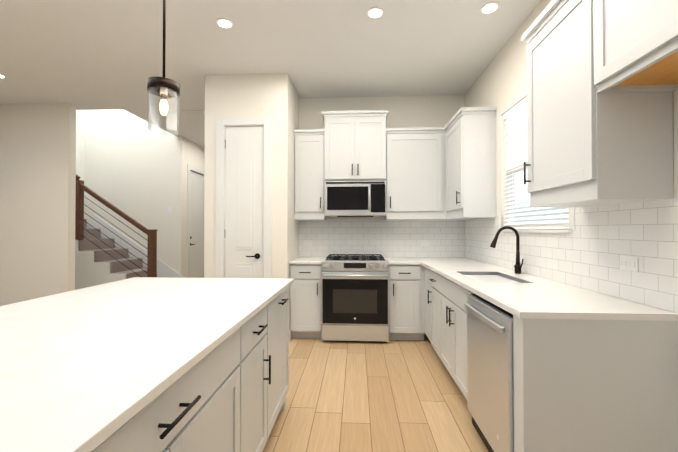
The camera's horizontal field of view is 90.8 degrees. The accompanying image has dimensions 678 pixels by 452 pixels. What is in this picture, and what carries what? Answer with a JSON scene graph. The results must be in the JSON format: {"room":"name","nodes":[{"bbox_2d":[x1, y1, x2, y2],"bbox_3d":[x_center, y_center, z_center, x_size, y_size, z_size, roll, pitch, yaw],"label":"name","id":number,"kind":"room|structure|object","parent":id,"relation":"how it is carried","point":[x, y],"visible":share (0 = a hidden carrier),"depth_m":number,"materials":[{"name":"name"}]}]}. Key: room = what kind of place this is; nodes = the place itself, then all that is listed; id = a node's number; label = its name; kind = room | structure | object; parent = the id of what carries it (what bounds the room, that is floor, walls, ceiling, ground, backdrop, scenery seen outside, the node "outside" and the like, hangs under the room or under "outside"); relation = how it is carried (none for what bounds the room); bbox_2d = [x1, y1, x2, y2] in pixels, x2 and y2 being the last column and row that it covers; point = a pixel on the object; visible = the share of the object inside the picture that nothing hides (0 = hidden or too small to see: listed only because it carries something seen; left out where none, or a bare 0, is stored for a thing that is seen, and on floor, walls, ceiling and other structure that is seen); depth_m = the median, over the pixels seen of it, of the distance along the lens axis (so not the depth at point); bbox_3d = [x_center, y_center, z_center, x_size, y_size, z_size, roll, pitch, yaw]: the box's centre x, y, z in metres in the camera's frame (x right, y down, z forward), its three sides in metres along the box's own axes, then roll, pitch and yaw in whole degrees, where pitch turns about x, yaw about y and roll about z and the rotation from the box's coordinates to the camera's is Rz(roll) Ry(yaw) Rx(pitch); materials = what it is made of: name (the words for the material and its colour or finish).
{"room":"kitchen","nodes":[
{"label":"kitchen","id":0,"kind":"room"},
{"bbox_2d":[76,110,84,180],"bbox_3d":[-5.219,-1.501,1.540,0.120,5.600,10.040,0,-1,3],"label":"wall","id":1,"kind":"structure","parent":0,"point":[80,129],"depth_m":6.34,"materials":[{"name":"white paint"}]},
{"bbox_2d":[84,75,211,277],"bbox_3d":[-3.149,-1.455,6.391,3.730,5.600,4.930,0,-1,3],"label":"wall","id":2,"kind":"structure","parent":0,"point":[135,169],"depth_m":6.37,"materials":[{"name":"white paint"}]},
{"bbox_2d":[187,164,203,277],"bbox_3d":[-2.987,0.074,7.073,0.138,2.555,1.090,0,-1,3],"label":"door frame","id":3,"kind":"structure","parent":2,"relation":"attached to","point":[193,168],"depth_m":6.55,"materials":[{"name":"white wood"}]},
{"bbox_2d":[190,171,203,277],"bbox_3d":[-2.947,0.119,7.076,0.098,2.450,0.906,0,-1,3],"label":"hall door","id":4,"kind":"structure","parent":2,"relation":"in","point":[196,225],"depth_m":6.96,"materials":[{"name":"white wood"}]},
{"bbox_2d":[0,95,464,305],"bbox_3d":[-1.662,-1.472,4.629,6.890,5.600,0.128,0,-1,3],"label":"wall","id":5,"kind":"structure","parent":0,"point":[37,190],"depth_m":4.69,"materials":[{"name":"white paint"}]},
{"bbox_2d":[303,240,311,245],"bbox_3d":[-0.422,0.227,4.477,0.116,0.072,0.008,0,-1,3],"label":"electrical outlet","id":6,"kind":"object","parent":5,"relation":"attached to","point":[307,242],"visible":1,"depth_m":4.47,"materials":[{"name":"white plastic"}]},
{"bbox_2d":[294,131,325,219],"bbox_3d":[-0.361,-0.622,4.317,0.372,1.086,0.348,0,-1,3],"label":"upper cabinet","id":7,"kind":"object","parent":5,"relation":"attached to","point":[308,185],"depth_m":4.15,"materials":[{"name":"white paint"}]},
{"bbox_2d":[322,111,385,182],"bbox_3d":[0.207,-0.968,4.275,0.759,0.816,0.378,0,-1,3],"label":"upper cabinet","id":8,"kind":"object","parent":5,"relation":"attached to","point":[353,142],"depth_m":4.09,"materials":[{"name":"white paint"}]},
{"bbox_2d":[324,181,385,216],"bbox_3d":[0.205,-0.332,4.237,0.752,0.431,0.440,0,-1,3],"label":"over-the-range microwave","id":9,"kind":"object","parent":8,"relation":"attached to","point":[354,198],"visible":1,"depth_m":4.06,"materials":[{"name":"silver metal"}]},
{"bbox_2d":[384,127,445,219],"bbox_3d":[0.952,-0.623,4.247,0.723,1.086,0.348,0,-1,3],"label":"upper cabinet","id":10,"kind":"object","parent":5,"relation":"attached to","point":[415,156],"depth_m":4.08,"materials":[{"name":"white paint"}]},
{"bbox_2d":[420,240,428,245],"bbox_3d":[1.125,0.226,4.393,0.116,0.072,0.008,0,-1,3],"label":"electrical outlet","id":11,"kind":"object","parent":5,"relation":"attached to","point":[424,242],"visible":1,"depth_m":4.39,"materials":[{"name":"white plastic"}]},
{"bbox_2d":[212,73,291,328],"bbox_3d":[-0.998,-0.204,3.849,0.840,3.050,0.110,0,-1,3],"label":"wall","id":12,"kind":"structure","parent":0,"point":[275,97],"depth_m":3.80,"materials":[{"name":"white paint"}]},
{"bbox_2d":[216,117,271,277],"bbox_3d":[-1.078,0.043,3.842,0.640,2.555,0.128,0,-1,3],"label":"door frame","id":13,"kind":"structure","parent":12,"relation":"attached to","point":[224,122],"depth_m":3.79,"materials":[{"name":"white wood"}]},
{"bbox_2d":[225,126,263,277],"bbox_3d":[-1.085,0.087,3.796,0.456,2.450,0.098,0,-1,3],"label":"pantry door","id":14,"kind":"structure","parent":12,"relation":"in","point":[244,159],"depth_m":3.81,"materials":[{"name":"white wood"}]},
{"bbox_2d":[0,0,540,147],"bbox_3d":[-1.774,-3.067,2.571,6.890,2.650,12.440,0,-1,3],"label":"ceiling","id":15,"kind":"structure","parent":0,"point":[92,54],"depth_m":3.25,"materials":[{"name":"white paint"}]},
{"bbox_2d":[147,0,179,134],"bbox_3d":[-0.993,-1.141,1.899,0.165,1.211,0.165,0,-1,3],"label":"pendant light","id":16,"kind":"object","parent":15,"relation":"hanging from","point":[163,88],"visible":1,"depth_m":1.89,"materials":[{"name":"clear glass"}]},
{"bbox_2d":[179,109,204,114],"bbox_3d":[-2.186,-1.712,5.034,0.380,0.012,0.200,0,-1,3],"label":"ceiling vent","id":17,"kind":"object","parent":15,"relation":"in","point":[194,112],"visible":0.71,"depth_m":5.03,"materials":[{"name":"white"}]},
{"bbox_2d":[216,18,233,28],"bbox_3d":[-0.978,-1.735,2.866,0.148,0.007,0.148,0,-1,3],"label":"recessed light","id":18,"kind":"object","parent":15,"relation":"in","point":[225,23],"visible":1,"depth_m":2.86,"materials":[{"name":"white"}]},
{"bbox_2d":[366,7,383,18],"bbox_3d":[0.296,-1.736,2.727,0.148,0.007,0.148,0,-1,3],"label":"recessed light","id":19,"kind":"object","parent":15,"relation":"in","point":[374,12],"visible":1,"depth_m":2.72,"materials":[{"name":"white"}]},
{"bbox_2d":[480,2,499,14],"bbox_3d":[1.201,-1.737,2.668,0.148,0.007,0.148,0,-1,3],"label":"recessed light","id":20,"kind":"object","parent":15,"relation":"in","point":[489,8],"visible":1,"depth_m":2.66,"materials":[{"name":"white"}]},
{"bbox_2d":[292,84,298,259],"bbox_3d":[-0.618,-0.201,4.199,0.120,3.050,0.610,0,-1,3],"label":"wall","id":21,"kind":"structure","parent":0,"point":[295,100],"depth_m":4.19,"materials":[{"name":"white paint"}]},
{"bbox_2d":[263,334,488,451],"bbox_3d":[-1.774,1.338,2.529,6.890,0.060,12.440,0,-1,3],"label":"floor","id":22,"kind":"structure","parent":0,"point":[397,396],"depth_m":2.48,"materials":[{"name":"brown wood"}]},
{"bbox_2d":[75,174,184,289],"bbox_3d":[-3.836,0.129,5.925,2.158,2.424,0.856,0,-1,3],"label":"stairs","id":23,"kind":"structure","parent":22,"relation":"on","point":[99,260],"depth_m":5.56,"materials":[{"name":"wood"}]},
{"bbox_2d":[84,281,293,451],"bbox_3d":[-0.879,0.850,0.890,0.934,0.884,3.235,0,-1,3],"label":"kitchen island","id":24,"kind":"object","parent":22,"relation":"on","point":[231,399],"depth_m":1.28,"materials":[{"name":"white paint"}]},
{"bbox_2d":[0,277,293,451],"bbox_3d":[-1.046,0.393,0.896,1.240,0.029,3.300,0,-1,3],"label":"island countertop","id":25,"kind":"structure","parent":24,"relation":"on","point":[74,364],"depth_m":1.05,"materials":[{"name":"white stone"}]},
{"bbox_2d":[289,257,325,338],"bbox_3d":[-0.369,0.867,4.139,0.374,0.914,0.659,0,-1,3],"label":"base cabinet","id":26,"kind":"object","parent":22,"relation":"on","point":[306,300],"visible":0.85,"depth_m":3.86,"materials":[{"name":"white paint"}]},
{"bbox_2d":[322,254,388,341],"bbox_3d":[0.196,0.844,4.054,0.754,0.958,0.766,0,-1,3],"label":"range","id":27,"kind":"object","parent":22,"relation":"on","point":[355,298],"visible":1,"depth_m":3.74,"materials":[{"name":"silver metal"}]},
{"bbox_2d":[388,265,420,339],"bbox_3d":[0.789,0.881,4.097,0.412,0.884,0.619,0,-1,3],"label":"base cabinet","id":28,"kind":"object","parent":22,"relation":"on","point":[404,280],"depth_m":3.80,"materials":[{"name":"white paint"}]},
{"bbox_2d":[385,257,420,264],"bbox_3d":[0.765,0.424,4.092,0.369,0.029,0.639,0,-1,3],"label":"countertop","id":29,"kind":"structure","parent":28,"relation":"on","point":[392,260],"depth_m":3.83,"materials":[{"name":"white stone"}]},
{"bbox_2d":[417,265,428,339],"bbox_3d":[1.253,0.876,3.561,0.694,0.884,0.440,0,-1,3],"label":"base cabinet","id":30,"kind":"object","parent":22,"relation":"on","point":[424,268],"depth_m":3.79,"materials":[{"name":"white paint"}]},
{"bbox_2d":[429,269,436,352],"bbox_3d":[1.253,0.872,3.190,0.654,0.884,0.419,0,-1,3],"label":"base cabinet","id":31,"kind":"object","parent":22,"relation":"on","point":[432,276],"depth_m":3.33,"materials":[{"name":"white paint"}]},
{"bbox_2d":[437,273,576,432],"bbox_3d":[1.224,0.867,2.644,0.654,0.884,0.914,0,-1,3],"label":"base cabinet","id":32,"kind":"object","parent":22,"relation":"on","point":[544,352],"depth_m":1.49,"materials":[{"name":"white paint"}]},
{"bbox_2d":[464,294,513,451],"bbox_3d":[1.134,0.866,1.880,0.672,0.847,0.610,0,-1,3],"label":"dishwasher","id":33,"kind":"object","parent":32,"relation":"in","point":[490,403],"visible":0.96,"depth_m":1.81,"materials":[{"name":"stainless steel"},{"name":"black plastic"}]},
{"bbox_2d":[417,257,677,320],"bbox_3d":[1.226,0.412,2.928,0.679,0.029,2.914,0,-1,3],"label":"countertop","id":34,"kind":"structure","parent":32,"relation":"on","point":[534,298],"depth_m":1.78,"materials":[{"name":"white stone"}]},
{"bbox_2d":[453,269,524,280],"bbox_3d":[1.185,0.513,2.617,0.368,0.232,0.628,0,-1,3],"label":"sink","id":35,"kind":"object","parent":34,"relation":"in","point":[477,274],"depth_m":2.83,"materials":[{"name":"silver metal"}]},
{"bbox_2d":[490,226,523,273],"bbox_3d":[1.396,0.198,2.771,0.262,0.396,0.124,0,-1,3],"label":"faucet","id":36,"kind":"object","parent":34,"relation":"on","point":[517,267],"visible":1,"depth_m":2.79,"materials":[{"name":"black metal"}]},
{"bbox_2d":[465,0,677,312],"bbox_3d":[1.492,-0.238,0.324,0.128,3.050,8.360,0,-1,3],"label":"wall","id":37,"kind":"structure","parent":0,"point":[592,247],"depth_m":2.05,"materials":[{"name":"white paint"}]},
{"bbox_2d":[446,107,496,218],"bbox_3d":[1.442,-0.628,3.715,0.346,1.086,0.599,0,-1,3],"label":"upper cabinet","id":38,"kind":"object","parent":37,"relation":"attached to","point":[447,171],"depth_m":3.42,"materials":[{"name":"white paint"}]},
{"bbox_2d":[498,87,575,232],"bbox_3d":[1.597,-0.550,2.745,0.120,1.200,1.160,0,-1,3],"label":"window","id":39,"kind":"structure","parent":37,"relation":"in","point":[520,96],"depth_m":3.21,"materials":[{"name":"white"}]},
{"bbox_2d":[503,97,568,228],"bbox_3d":[1.596,-0.531,2.745,0.051,1.109,1.020,0,-1,3],"label":"window blinds","id":40,"kind":"object","parent":39,"relation":"attached to","point":[516,110],"visible":0.23,"depth_m":2.96,"materials":[{"name":"white plastic"}]},
{"bbox_2d":[522,0,676,207],"bbox_3d":[1.338,-0.654,1.804,0.347,1.070,0.590,0,-1,3],"label":"upper cabinet","id":41,"kind":"object","parent":37,"relation":"attached to","point":[587,146],"depth_m":1.60,"materials":[{"name":"white paint"}]},
{"bbox_2d":[620,256,638,271],"bbox_3d":[1.499,0.196,1.732,0.008,0.072,0.116,0,-1,3],"label":"electrical outlet","id":42,"kind":"object","parent":37,"relation":"attached to","point":[629,263],"visible":1,"depth_m":1.72,"materials":[{"name":"white plastic"}]},
{"bbox_2d":[590,0,677,87],"bbox_3d":[1.290,-0.917,0.906,0.347,0.560,1.206,0,-1,3],"label":"upper cabinet","id":43,"kind":"object","parent":37,"relation":"attached to","point":[602,79],"depth_m":1.35,"materials":[{"name":"white paint"}]},
{"label":"outside","id":44,"kind":"structure","parent":0,"visible":0},
{"bbox_2d":[515,110,568,224],"bbox_3d":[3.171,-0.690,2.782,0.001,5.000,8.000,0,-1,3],"label":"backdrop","id":45,"kind":"structure","parent":44,"point":[525,189],"depth_m":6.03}
]}

